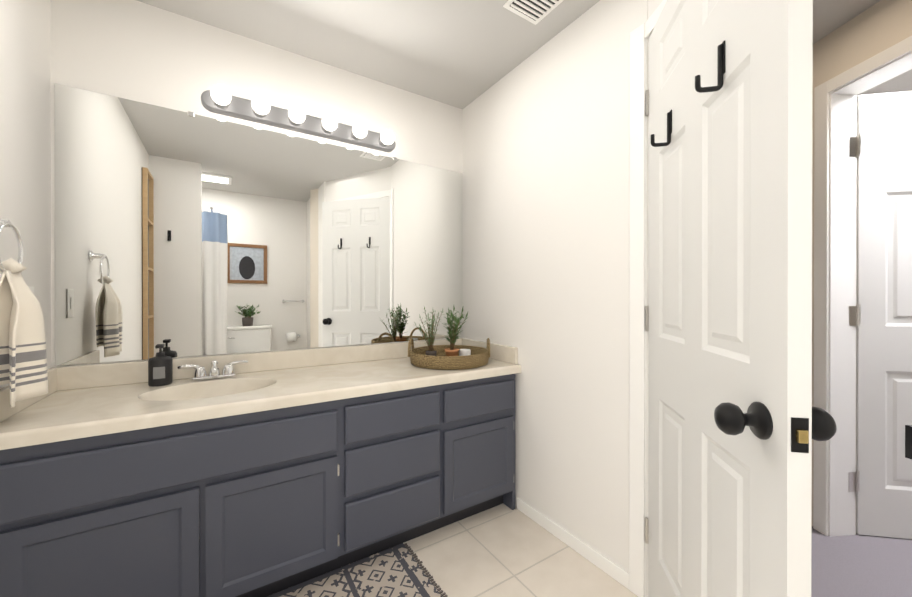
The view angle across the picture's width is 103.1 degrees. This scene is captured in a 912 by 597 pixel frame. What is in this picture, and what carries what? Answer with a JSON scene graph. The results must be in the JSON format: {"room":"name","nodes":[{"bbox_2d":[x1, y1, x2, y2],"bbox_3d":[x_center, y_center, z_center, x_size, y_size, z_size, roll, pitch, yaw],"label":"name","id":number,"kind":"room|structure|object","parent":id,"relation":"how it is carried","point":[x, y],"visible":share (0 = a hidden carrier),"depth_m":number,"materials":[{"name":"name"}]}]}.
{"room":"bathroom","nodes":[
{"label":"bathroom","id":0,"kind":"room"},
{"bbox_2d":[0,0,50,388],"bbox_3d":[-0.735,-0.057,0.019,0.120,2.320,3.090,0,0,-32],"label":"wall","id":1,"kind":"structure","parent":0,"point":[25,139],"depth_m":1.20,"materials":[{"name":"white paint"}]},
{"bbox_2d":[0,219,47,407],"bbox_3d":[-1.214,0.023,0.990,0.112,0.506,0.217,0,0,-32],"label":"towel","id":2,"kind":"object","parent":1,"relation":"attached to","point":[23,365],"visible":1,"depth_m":0.99,"materials":[{"name":"beige fabric"}]},
{"bbox_2d":[50,0,462,367],"bbox_3d":[-0.816,-0.061,1.865,1.965,2.320,0.129,0,0,-32],"label":"wall","id":3,"kind":"structure","parent":0,"point":[181,234],"depth_m":1.65,"materials":[{"name":"white paint"}]},
{"bbox_2d":[201,85,395,151],"bbox_3d":[-0.707,-0.876,1.789,0.910,0.086,0.129,0,0,-32],"label":"light bar","id":4,"kind":"object","parent":3,"relation":"attached to","point":[219,99],"visible":1,"depth_m":1.75,"materials":[{"name":"silver metal"}]},
{"bbox_2d":[269,504,637,596],"bbox_3d":[0.019,1.132,0.573,1.985,0.060,3.210,0,0,-32],"label":"floor","id":5,"kind":"structure","parent":0,"point":[502,550],"depth_m":1.51,"materials":[{"name":"tile"}]},
{"bbox_2d":[0,338,520,596],"bbox_3d":[-0.586,0.678,1.617,1.841,0.843,0.553,0,0,-32],"label":"bathroom vanity","id":6,"kind":"object","parent":5,"relation":"on","point":[263,474],"visible":0.96,"depth_m":1.27,"materials":[{"name":"grey paint"}]},
{"bbox_2d":[148,344,172,386],"bbox_3d":[-1.184,0.264,1.452,0.076,0.161,0.078,0,0,-32],"label":"soap bottle","id":7,"kind":"object","parent":6,"relation":"on","point":[160,369],"visible":1,"depth_m":1.43,"materials":[{"name":"black"}]},
{"bbox_2d":[177,360,248,380],"bbox_3d":[-1.022,0.305,1.532,0.254,0.077,0.134,0,0,-32],"label":"faucet","id":8,"kind":"object","parent":6,"relation":"on","point":[200,372],"visible":1,"depth_m":1.54,"materials":[{"name":"silver metal"}]},
{"bbox_2d":[408,306,489,369],"bbox_3d":[-0.034,0.185,1.936,0.425,0.315,0.422,0,0,-32],"label":"decorative tray","id":9,"kind":"object","parent":6,"relation":"on","point":[452,356],"visible":1,"depth_m":1.88,"materials":[{"name":"wicker"}]},
{"bbox_2d":[267,543,447,596],"bbox_3d":[-0.551,1.095,1.046,1.189,0.010,0.620,0,0,-32],"label":"rug","id":10,"kind":"object","parent":5,"relation":"on","point":[397,571],"visible":1,"depth_m":1.40,"materials":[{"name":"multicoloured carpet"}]},
{"bbox_2d":[137,0,911,108],"bbox_3d":[2.054,-1.252,2.176,9.145,0.060,10.500,0,0,-32],"label":"ceiling","id":11,"kind":"structure","parent":0,"point":[461,54],"depth_m":1.66,"materials":[{"name":"grey paint"}]},
{"bbox_2d":[503,0,563,24],"bbox_3d":[0.367,-1.214,1.414,0.190,0.012,0.345,0,0,-32],"label":"ceiling vent","id":12,"kind":"object","parent":11,"relation":"in","point":[535,12],"visible":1,"depth_m":1.51,"materials":[{"name":"white metal"}]},
{"bbox_2d":[463,0,647,596],"bbox_3d":[0.009,-0.063,2.510,0.120,2.320,2.746,0,0,-32],"label":"wall","id":13,"kind":"structure","parent":0,"point":[546,166],"depth_m":1.64,"materials":[{"name":"white paint"}]},
{"bbox_2d":[517,497,628,588],"bbox_3d":[0.490,1.071,1.634,0.012,0.058,0.625,0,0,-32],"label":"baseboard","id":14,"kind":"structure","parent":13,"relation":"attached to","point":[616,572],"depth_m":1.57,"materials":[{"name":"white paint"}]},
{"bbox_2d":[629,23,644,596],"bbox_3d":[0.672,0.050,1.343,0.013,2.100,0.058,0,0,-32],"label":"door frame","id":15,"kind":"structure","parent":13,"relation":"attached to","point":[637,346],"depth_m":1.34,"materials":[{"name":"white paint"}]},
{"bbox_2d":[648,0,662,18],"bbox_3d":[0.795,-0.059,0.904,0.120,2.320,0.978,0,0,-5],"label":"wall","id":16,"kind":"structure","parent":0,"point":[653,5],"depth_m":1.29,"materials":[{"name":"white paint"}]},
{"bbox_2d":[645,0,836,596],"bbox_3d":[0.645,0.078,0.957,0.185,2.030,0.732,0,0,11],"label":"entry door","id":17,"kind":"structure","parent":16,"relation":"in","point":[738,422],"depth_m":0.78,"materials":[{"name":"white paint"}]},
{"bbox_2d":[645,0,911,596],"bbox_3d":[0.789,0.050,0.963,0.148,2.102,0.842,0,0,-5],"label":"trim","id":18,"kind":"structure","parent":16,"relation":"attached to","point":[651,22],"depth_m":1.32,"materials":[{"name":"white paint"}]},
{"bbox_2d":[811,526,911,596],"bbox_3d":[3.040,1.121,2.673,4.860,0.053,4.608,0,0,-5],"label":"floor","id":19,"kind":"structure","parent":0,"point":[856,565],"depth_m":1.48,"materials":[{"name":"grey carpet"}]},
{"bbox_2d":[811,0,911,525],"bbox_3d":[1.810,-0.060,1.412,0.130,2.320,6.500,0,0,-5],"label":"wall","id":20,"kind":"structure","parent":0,"point":[876,28],"depth_m":1.57,"materials":[{"name":"beige paint"}]},
{"bbox_2d":[813,36,911,536],"bbox_3d":[1.820,0.049,1.293,0.156,2.102,0.884,0,0,-5],"label":"trim","id":21,"kind":"structure","parent":20,"relation":"attached to","point":[835,273],"depth_m":1.67,"materials":[{"name":"white paint"}]},
{"bbox_2d":[856,91,911,538],"bbox_3d":[2.234,0.076,1.631,0.772,2.030,0.185,0,0,9],"label":"bedroom door","id":22,"kind":"structure","parent":20,"relation":"in","point":[884,328],"depth_m":1.66,"materials":[{"name":"white paint"}]}
]}

